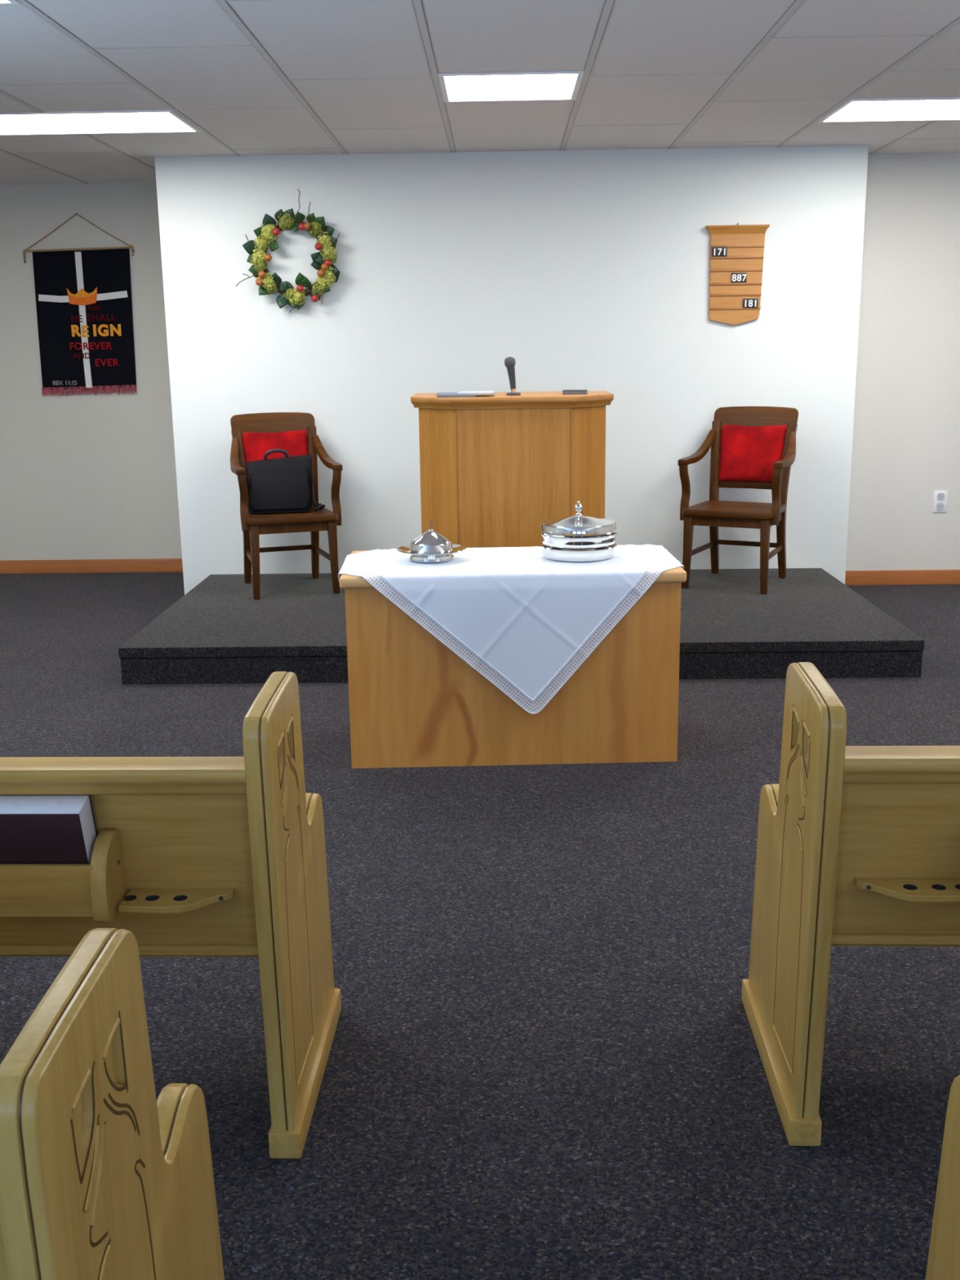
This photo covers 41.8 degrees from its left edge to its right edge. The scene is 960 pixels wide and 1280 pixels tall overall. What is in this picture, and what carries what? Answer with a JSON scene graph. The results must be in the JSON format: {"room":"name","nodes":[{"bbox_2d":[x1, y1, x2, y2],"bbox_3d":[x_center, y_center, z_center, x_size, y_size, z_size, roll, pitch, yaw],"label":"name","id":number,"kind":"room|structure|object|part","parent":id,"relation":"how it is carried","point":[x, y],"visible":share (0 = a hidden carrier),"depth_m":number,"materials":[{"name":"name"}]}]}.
{"room":"house of worship","nodes":[
{"label":"house of worship","id":0,"kind":"room"},
{"bbox_2d":[0,182,182,560],"bbox_3d":[-2.983,-1.766,8.699,2.353,2.578,0.350,-1,13,1],"label":"wall","id":1,"kind":"structure","parent":0,"point":[83,476],"depth_m":8.58,"materials":[{"name":"beige paint"}]},
{"bbox_2d":[22,213,136,396],"bbox_3d":[-2.644,-2.226,8.386,0.742,1.181,0.038,-1,13,1],"label":"banner","id":2,"kind":"object","parent":1,"relation":"attached to","point":[84,303],"visible":1,"depth_m":8.40,"materials":[{"name":"black fabric"}]},
{"bbox_3d":[-2.650,-2.649,8.283,0.742,0.307,0.031,-1,13,1],"label":"hanging cord","id":3,"kind":"part","parent":2,"relation":"part of","materials":[{"name":"brown fabric"}]},
{"bbox_3d":[-2.641,-2.285,8.360,0.204,0.117,0.006,-1,13,1],"label":"crown","id":4,"kind":"part","parent":2,"relation":"part of","materials":[{"name":"orange fabric"}]},
{"bbox_2d":[0,558,182,573],"bbox_3d":[-2.967,-0.515,8.807,2.346,0.092,0.013,-1,13,1],"label":"baseboard","id":5,"kind":"structure","parent":1,"relation":"attached to","point":[156,565],"depth_m":8.80,"materials":[{"name":"brown wood"}]},
{"bbox_2d":[0,571,959,1279],"bbox_3d":[0.055,1.029,2.503,8.600,0.100,13.600,-1,13,1],"label":"floor","id":6,"kind":"structure","parent":0,"point":[544,1062],"depth_m":2.93,"materials":[{"name":"grey carpet"}]},
{"bbox_2d":[0,928,224,1279],"bbox_3d":[-1.553,0.765,1.516,2.374,0.910,0.636,0,13,2],"label":"pew","id":7,"kind":"object","parent":6,"relation":"on","point":[102,1178],"visible":1,"depth_m":1.29,"materials":[{"name":"brown wood"}]},
{"bbox_3d":[-1.561,0.665,1.286,2.264,0.390,0.065,0,13,2],"label":"backrest","id":8,"kind":"part","parent":7,"relation":"part of","materials":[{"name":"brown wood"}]},
{"bbox_2d":[0,671,341,1158],"bbox_3d":[-1.529,0.509,2.598,2.374,0.910,0.636,0,13,2],"label":"pew","id":9,"kind":"object","parent":6,"relation":"on","point":[192,856],"visible":1,"depth_m":2.32,"materials":[{"name":"brown wood"}]},
{"bbox_2d":[0,795,97,863],"bbox_3d":[-0.811,0.375,2.272,0.225,0.198,0.106,0,13,2],"label":"hymnal","id":10,"kind":"object","parent":9,"relation":"on","point":[34,828],"visible":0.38,"depth_m":2.23,"materials":[{"name":"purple paper"}]},
{"bbox_3d":[-1.542,0.252,2.286,2.264,0.057,0.078,0,13,2],"label":"rail","id":11,"kind":"part","parent":9,"relation":"part of","materials":[{"name":"brown wood"}]},
{"bbox_3d":[-1.538,0.410,2.368,2.264,0.390,0.065,0,13,2],"label":"backrest","id":12,"kind":"part","parent":9,"relation":"part of","materials":[{"name":"brown wood"}]},
{"bbox_3d":[-1.535,0.591,2.428,2.264,0.022,0.037,0,13,2],"label":"rail","id":13,"kind":"part","parent":9,"relation":"part of","materials":[{"name":"brown wood"}]},
{"bbox_3d":[-1.527,0.542,2.649,2.264,0.053,0.416,0,13,2],"label":"seat","id":14,"kind":"part","parent":9,"relation":"part of","materials":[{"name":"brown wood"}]},
{"bbox_2d":[118,888,235,913],"bbox_3d":[-0.554,0.478,2.305,0.195,0.013,0.080,0,13,2],"label":"shelf","id":15,"kind":"object","parent":9,"relation":"attached to","point":[140,900],"depth_m":2.31,"materials":[{"name":"brown wood"}]},
{"bbox_3d":[-0.377,0.478,2.565,0.044,0.865,0.593,0,13,2],"label":"panel","id":16,"kind":"part","parent":9,"relation":"part of","materials":[{"name":"brown wood"}]},
{"bbox_2d":[339,551,686,768],"bbox_3d":[0.117,0.049,4.865,1.244,0.722,0.600,-1,13,-1],"label":"table","id":17,"kind":"object","parent":6,"relation":"on","point":[414,702],"visible":0.67,"depth_m":4.62,"materials":[{"name":"brown wood"}]},
{"bbox_2d":[337,544,684,714],"bbox_3d":[0.116,-0.055,4.834,1.268,0.520,0.643,-1,13,-1],"label":"tablecloth","id":18,"kind":"object","parent":17,"relation":"on","point":[526,620],"visible":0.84,"depth_m":4.52,"materials":[{"name":"white fabric"}]},
{"bbox_2d":[396,543,466,562],"bbox_3d":[-0.184,-0.329,4.791,0.262,0.042,0.262,-1,13,1],"label":"bread plate","id":19,"kind":"object","parent":18,"relation":"on","point":[446,557],"visible":0.69,"depth_m":4.73,"materials":[{"name":"silver metal"}]},
{"bbox_2d":[409,520,453,553],"bbox_3d":[-0.185,-0.397,4.775,0.166,0.118,0.166,-1,13,1],"label":"lid","id":20,"kind":"object","parent":19,"relation":"on","point":[431,541],"visible":0.98,"depth_m":4.73,"materials":[{"name":"silver metal"}]},
{"bbox_2d":[540,542,617,561],"bbox_3d":[0.376,-0.343,4.810,0.292,0.046,0.292,-1,13,1],"label":"tray","id":21,"kind":"object","parent":18,"relation":"on","point":[604,553],"visible":0.69,"depth_m":4.69,"materials":[{"name":"silver metal"}]},
{"bbox_2d":[540,533,617,549],"bbox_3d":[0.376,-0.388,4.799,0.292,0.046,0.292,-1,13,1],"label":"tray","id":22,"kind":"object","parent":21,"relation":"on","point":[562,543],"visible":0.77,"depth_m":4.68,"materials":[{"name":"silver metal"}]},
{"bbox_2d":[540,501,617,537],"bbox_3d":[0.375,-0.468,4.780,0.292,0.119,0.292,-1,13,1],"label":"lid","id":23,"kind":"object","parent":22,"relation":"on","point":[577,526],"visible":1,"depth_m":4.70,"materials":[{"name":"silver metal"}]},
{"bbox_3d":[0.374,-0.498,4.773,0.033,0.057,0.033,-1,13,1],"label":"knob","id":24,"kind":"part","parent":23,"relation":"part of","materials":[{"name":"silver metal"}]},
{"bbox_2d":[118,568,924,684],"bbox_3d":[0.196,-0.114,6.732,3.714,0.178,1.904,-1,13,1],"label":"platform","id":25,"kind":"object","parent":6,"relation":"on","point":[216,633],"visible":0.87,"depth_m":5.99,"materials":[{"name":"carpet"}]},
{"bbox_2d":[230,412,342,599],"bbox_3d":[-1.107,-0.778,7.111,0.586,0.973,0.621,-5,14,-17],"label":"armchair","id":26,"kind":"object","parent":25,"relation":"on","point":[253,434],"visible":0.87,"depth_m":7.17,"materials":[{"name":"brown wood"}]},
{"bbox_3d":[-1.347,-1.016,6.947,0.067,0.169,0.473,-4,14,-14],"label":"armrest","id":27,"kind":"part","parent":26,"relation":"part of","materials":[{"name":"brown wood"}]},
{"bbox_3d":[-1.363,-0.762,7.233,0.070,0.892,0.129,-5,14,-17],"label":"post","id":28,"kind":"part","parent":26,"relation":"part of","materials":[{"name":"brown wood"}]},
{"bbox_3d":[-1.221,-0.426,6.856,0.049,0.407,0.055,-5,14,-17],"label":"leg","id":29,"kind":"part","parent":26,"relation":"part of","materials":[{"name":"brown wood"}]},
{"bbox_3d":[-1.194,-1.244,7.256,0.482,0.130,0.100,-5,14,-17],"label":"crest rail","id":30,"kind":"part","parent":26,"relation":"part of","materials":[{"name":"brown wood"}]},
{"bbox_2d":[241,429,308,470],"bbox_3d":[-1.173,-1.043,7.245,0.391,0.331,0.127,-5,14,-17],"label":"cushion","id":31,"kind":"object","parent":26,"relation":"on","point":[255,442],"depth_m":7.23,"materials":[{"name":"red fabric"}]},
{"bbox_2d":[245,448,324,513],"bbox_3d":[-1.096,-0.896,7.055,0.430,0.347,0.268,-3,14,-11],"label":"bag","id":32,"kind":"object","parent":26,"relation":"on","point":[284,484],"visible":0.98,"depth_m":6.99,"materials":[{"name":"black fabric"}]},
{"bbox_3d":[-1.141,-1.042,7.049,0.144,0.059,0.020,-3,14,-11],"label":"handle","id":33,"kind":"part","parent":32,"relation":"part of","materials":[{"name":"black plastic"}]},
{"bbox_3d":[-1.080,-0.699,7.046,0.500,0.036,0.450,-5,14,-17],"label":"seat","id":34,"kind":"part","parent":26,"relation":"part of","materials":[{"name":"brown wood"}]},
{"bbox_3d":[-1.082,-0.658,7.064,0.450,0.054,0.413,-5,14,-17],"label":"seat frame","id":35,"kind":"part","parent":26,"relation":"part of","materials":[{"name":"brown wood"}]},
{"bbox_3d":[-0.968,-0.797,7.358,0.070,0.892,0.129,-5,14,-17],"label":"post","id":36,"kind":"part","parent":26,"relation":"part of","materials":[{"name":"brown wood"}]},
{"bbox_3d":[-0.859,-1.059,7.101,0.067,0.169,0.473,-6,14,-21],"label":"armrest","id":37,"kind":"part","parent":26,"relation":"part of","materials":[{"name":"brown wood"}]},
{"bbox_3d":[-0.815,-0.462,6.984,0.049,0.407,0.055,-5,14,-17],"label":"leg","id":38,"kind":"part","parent":26,"relation":"part of","materials":[{"name":"brown wood"}]},
{"bbox_2d":[410,391,613,547],"bbox_3d":[0.161,-0.654,6.232,0.968,1.105,0.625,-1,13,0],"label":"pulpit","id":39,"kind":"object","parent":25,"relation":"on","point":[496,466],"visible":0.71,"depth_m":5.92,"materials":[{"name":"brown wood"}]},
{"bbox_3d":[-0.188,-0.586,6.049,0.251,1.065,0.020,11,18,42],"label":"wing panel","id":40,"kind":"part","parent":39,"relation":"part of","materials":[{"name":"brown wood"}]},
{"bbox_2d":[436,391,494,397],"bbox_3d":[-0.063,-1.173,5.997,0.282,0.018,0.270,-1,13,-2],"label":"papers","id":41,"kind":"object","parent":39,"relation":"on","point":[461,393],"visible":1,"depth_m":5.87,"materials":[{"name":"white paper"}]},
{"bbox_2d":[504,356,520,395],"bbox_3d":[0.155,-1.257,5.990,0.076,0.180,0.068,-1,13,1],"label":"microphone","id":42,"kind":"object","parent":39,"relation":"on","point":[509,362],"visible":1,"depth_m":5.98,"materials":[{"name":"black metal"}]},
{"bbox_3d":[0.149,-1.251,5.995,0.044,0.109,0.039,-1,13,1],"label":"handle","id":43,"kind":"part","parent":42,"relation":"part of","materials":[{"name":"black metal"}]},
{"bbox_3d":[0.163,-0.571,5.967,0.536,1.065,0.020,-1,13,0],"label":"panel","id":44,"kind":"part","parent":39,"relation":"part of","materials":[{"name":"brown wood"}]},
{"bbox_2d":[562,389,587,394],"bbox_3d":[0.459,-1.199,6.081,0.116,0.016,0.146,1,13,7],"label":"notebook","id":45,"kind":"object","parent":39,"relation":"on","point":[566,391],"visible":1,"depth_m":6.02,"materials":[{"name":"black paper"}]},
{"bbox_3d":[0.511,-0.594,6.044,0.246,1.065,0.020,-13,18,-42],"label":"wing panel","id":46,"kind":"part","parent":39,"relation":"part of","materials":[{"name":"brown wood"}]},
{"bbox_2d":[677,406,798,594],"bbox_3d":[1.468,-0.806,7.076,0.586,0.973,0.621,6,15,26],"label":"armchair","id":47,"kind":"object","parent":25,"relation":"on","point":[753,447],"visible":1,"depth_m":7.14,"materials":[{"name":"brown wood"}]},
{"bbox_3d":[1.156,-0.492,6.996,0.049,0.407,0.055,6,15,26],"label":"leg","id":48,"kind":"part","parent":47,"relation":"part of","materials":[{"name":"brown wood"}]},
{"bbox_3d":[1.223,-1.089,7.104,0.067,0.169,0.473,7,15,30],"label":"armrest","id":49,"kind":"part","parent":47,"relation":"part of","materials":[{"name":"brown wood"}]},
{"bbox_3d":[1.369,-0.826,7.341,0.070,0.892,0.129,6,15,26],"label":"post","id":50,"kind":"part","parent":47,"relation":"part of","materials":[{"name":"brown wood"}]},
{"bbox_3d":[1.430,-0.727,7.016,0.500,0.036,0.450,6,15,26],"label":"seat","id":51,"kind":"part","parent":47,"relation":"part of","materials":[{"name":"brown wood"}]},
{"bbox_3d":[1.435,-0.686,7.034,0.450,0.054,0.413,6,15,26],"label":"seat frame","id":52,"kind":"part","parent":47,"relation":"part of","materials":[{"name":"brown wood"}]},
{"bbox_3d":[1.543,-0.889,7.210,0.402,0.042,0.042,6,15,26],"label":"rail","id":53,"kind":"part","parent":47,"relation":"part of","materials":[{"name":"brown wood"}]},
{"bbox_2d":[717,424,787,483],"bbox_3d":[1.556,-1.070,7.198,0.391,0.331,0.127,6,15,26],"label":"cushion","id":54,"kind":"object","parent":47,"relation":"on","point":[747,453],"depth_m":7.18,"materials":[{"name":"red fabric"}]},
{"bbox_3d":[1.580,-1.271,7.205,0.482,0.130,0.100,6,15,26],"label":"crest rail","id":55,"kind":"part","parent":47,"relation":"part of","materials":[{"name":"brown wood"}]},
{"bbox_3d":[1.538,-0.453,6.807,0.049,0.407,0.055,6,15,26],"label":"leg","id":56,"kind":"part","parent":47,"relation":"part of","materials":[{"name":"brown wood"}]},
{"bbox_3d":[1.681,-1.041,6.877,0.067,0.169,0.473,5,14,22],"label":"armrest","id":57,"kind":"part","parent":47,"relation":"part of","materials":[{"name":"brown wood"}]},
{"bbox_3d":[1.739,-0.787,7.157,0.070,0.892,0.129,6,15,26],"label":"post","id":58,"kind":"part","parent":47,"relation":"part of","materials":[{"name":"brown wood"}]},
{"bbox_2d":[741,662,959,1146],"bbox_3d":[1.789,0.480,2.529,2.374,0.910,0.636,0,13,2],"label":"pew","id":59,"kind":"object","parent":6,"relation":"on","point":[857,846],"visible":1,"depth_m":2.35,"materials":[{"name":"brown wood"}]},
{"bbox_3d":[0.637,0.460,2.580,0.044,0.865,0.593,0,13,2],"label":"panel","id":60,"kind":"part","parent":59,"relation":"part of","materials":[{"name":"brown wood"}]},
{"bbox_3d":[1.791,0.512,2.581,2.264,0.053,0.416,0,13,2],"label":"seat","id":61,"kind":"part","parent":59,"relation":"part of","materials":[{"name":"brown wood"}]},
{"bbox_3d":[1.783,0.561,2.360,2.264,0.022,0.037,0,13,2],"label":"rail","id":62,"kind":"part","parent":59,"relation":"part of","materials":[{"name":"brown wood"}]},
{"bbox_3d":[1.780,0.380,2.299,2.264,0.390,0.065,0,13,2],"label":"backrest","id":63,"kind":"part","parent":59,"relation":"part of","materials":[{"name":"brown wood"}]},
{"bbox_3d":[1.776,0.222,2.217,2.264,0.057,0.078,0,13,2],"label":"rail","id":64,"kind":"part","parent":59,"relation":"part of","materials":[{"name":"brown wood"}]},
{"bbox_2d":[853,877,959,902],"bbox_3d":[0.795,0.459,2.308,0.195,0.013,0.080,0,13,2],"label":"shelf","id":65,"kind":"object","parent":59,"relation":"attached to","point":[925,890],"depth_m":2.31,"materials":[{"name":"brown wood"}]},
{"bbox_2d":[925,1075,959,1279],"bbox_3d":[1.803,0.737,1.435,2.374,0.910,0.636,0,13,2],"label":"pew","id":66,"kind":"object","parent":6,"relation":"on","point":[944,1256],"visible":1,"depth_m":1.71,"materials":[{"name":"brown wood"}]},
{"bbox_2d":[0,0,959,185],"bbox_3d":[0.019,-1.557,1.893,8.600,0.063,13.600,-1,13,1],"label":"ceiling","id":67,"kind":"structure","parent":0,"point":[254,77],"depth_m":4.99,"materials":[{"name":"tile"}]},
{"bbox_2d":[0,0,20,4],"bbox_3d":[-2.033,-1.925,3.642,1.193,0.035,0.584,-1,13,1],"label":"recessed light","id":68,"kind":"object","parent":67,"relation":"in","point":[2,2],"visible":1,"depth_m":3.90,"materials":[{"name":"plastic"}]},
{"bbox_2d":[0,109,201,135],"bbox_3d":[-1.995,-2.485,6.017,1.193,0.035,0.584,-1,13,1],"label":"recessed light","id":69,"kind":"object","parent":67,"relation":"in","point":[162,121],"visible":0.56,"depth_m":6.05,"materials":[{"name":"plastic"}]},
{"bbox_2d":[438,71,583,102],"bbox_3d":[0.128,-2.348,5.311,0.584,0.035,0.584,-1,13,1],"label":"recessed light","id":70,"kind":"object","parent":67,"relation":"in","point":[526,86],"visible":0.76,"depth_m":5.32,"materials":[{"name":"plastic"}]},
{"bbox_2d":[817,97,959,122],"bbox_3d":[2.272,-2.533,5.968,1.193,0.035,0.584,-1,13,1],"label":"recessed light","id":71,"kind":"object","parent":67,"relation":"in","point":[939,108],"visible":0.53,"depth_m":6.01,"materials":[{"name":"plastic"}]},
{"bbox_2d":[154,145,868,595],"bbox_3d":[0.196,-1.669,8.099,4.024,2.578,1.465,-1,13,1],"label":"wall","id":72,"kind":"structure","parent":0,"point":[587,269],"depth_m":7.30,"materials":[{"name":"white paint"}]},
{"bbox_2d":[235,189,340,312],"bbox_3d":[-1.093,-2.207,7.165,0.604,0.669,0.136,-1,13,1],"label":"wreath","id":73,"kind":"object","parent":72,"relation":"attached to","point":[268,282],"visible":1,"depth_m":7.17,"materials":[{"name":"green plant"}]},
{"bbox_2d":[705,222,769,324],"bbox_3d":[1.466,-2.093,7.204,0.356,0.564,0.042,-1,13,1],"label":"hymn board","id":74,"kind":"object","parent":72,"relation":"attached to","point":[736,251],"visible":1,"depth_m":7.20,"materials":[{"name":"brown wood"}]},
{"bbox_3d":[1.470,-1.912,7.244,0.289,0.016,0.008,-1,13,1],"label":"number rail","id":75,"kind":"part","parent":74,"relation":"part of","materials":[{"name":"brown wood"}]},
{"bbox_3d":[1.469,-1.985,7.226,0.293,0.016,0.008,-1,13,1],"label":"number rail","id":76,"kind":"part","parent":74,"relation":"part of","materials":[{"name":"brown wood"}]},
{"bbox_3d":[1.468,-2.044,7.213,0.296,0.016,0.008,-1,13,1],"label":"number rail","id":77,"kind":"part","parent":74,"relation":"part of","materials":[{"name":"brown wood"}]},
{"bbox_3d":[1.467,-2.117,7.195,0.300,0.016,0.008,-1,13,1],"label":"number rail","id":78,"kind":"part","parent":74,"relation":"part of","materials":[{"name":"brown wood"}]},
{"bbox_3d":[1.466,-2.185,7.179,0.304,0.016,0.008,-1,13,1],"label":"number rail","id":79,"kind":"part","parent":74,"relation":"part of","materials":[{"name":"brown wood"}]},
{"bbox_3d":[1.465,-2.243,7.165,0.307,0.016,0.008,-1,13,1],"label":"number rail","id":80,"kind":"part","parent":74,"relation":"part of","materials":[{"name":"brown wood"}]},
{"bbox_3d":[1.463,-2.332,7.147,0.356,0.047,0.040,-1,13,1],"label":"moulding","id":81,"kind":"part","parent":74,"relation":"part of","materials":[{"name":"brown wood"}]},
{"bbox_2d":[845,152,959,570],"bbox_3d":[3.322,-1.741,8.219,2.223,2.578,1.100,-1,13,1],"label":"wall","id":82,"kind":"structure","parent":0,"point":[906,440],"depth_m":7.69,"materials":[{"name":"beige paint"}]},
{"bbox_2d":[844,569,959,585],"bbox_3d":[3.329,-0.403,7.962,2.216,0.092,0.013,-1,13,1],"label":"baseboard","id":83,"kind":"structure","parent":82,"relation":"attached to","point":[892,576],"depth_m":7.97,"materials":[{"name":"brown wood"}]},
{"bbox_2d":[933,490,947,512],"bbox_3d":[2.877,-0.865,7.862,0.084,0.136,0.011,-1,13,1],"label":"wall outlet","id":84,"kind":"object","parent":82,"relation":"attached to","point":[940,503],"visible":1,"depth_m":7.86,"materials":[{"name":"beige plastic"}]},
{"bbox_2d":[936,502,943,510],"bbox_3d":[2.878,-0.835,7.867,0.048,0.048,0.004,-1,13,1],"label":"socket","id":85,"kind":"object","parent":84,"relation":"attached to","point":[940,506],"depth_m":7.87,"materials":[{"name":"white plastic"}]},
{"bbox_2d":[937,493,944,500],"bbox_3d":[2.877,-0.895,7.853,0.048,0.048,0.004,-1,13,1],"label":"socket","id":86,"kind":"object","parent":84,"relation":"attached to","point":[940,496],"depth_m":7.85,"materials":[{"name":"white plastic"}]}
]}

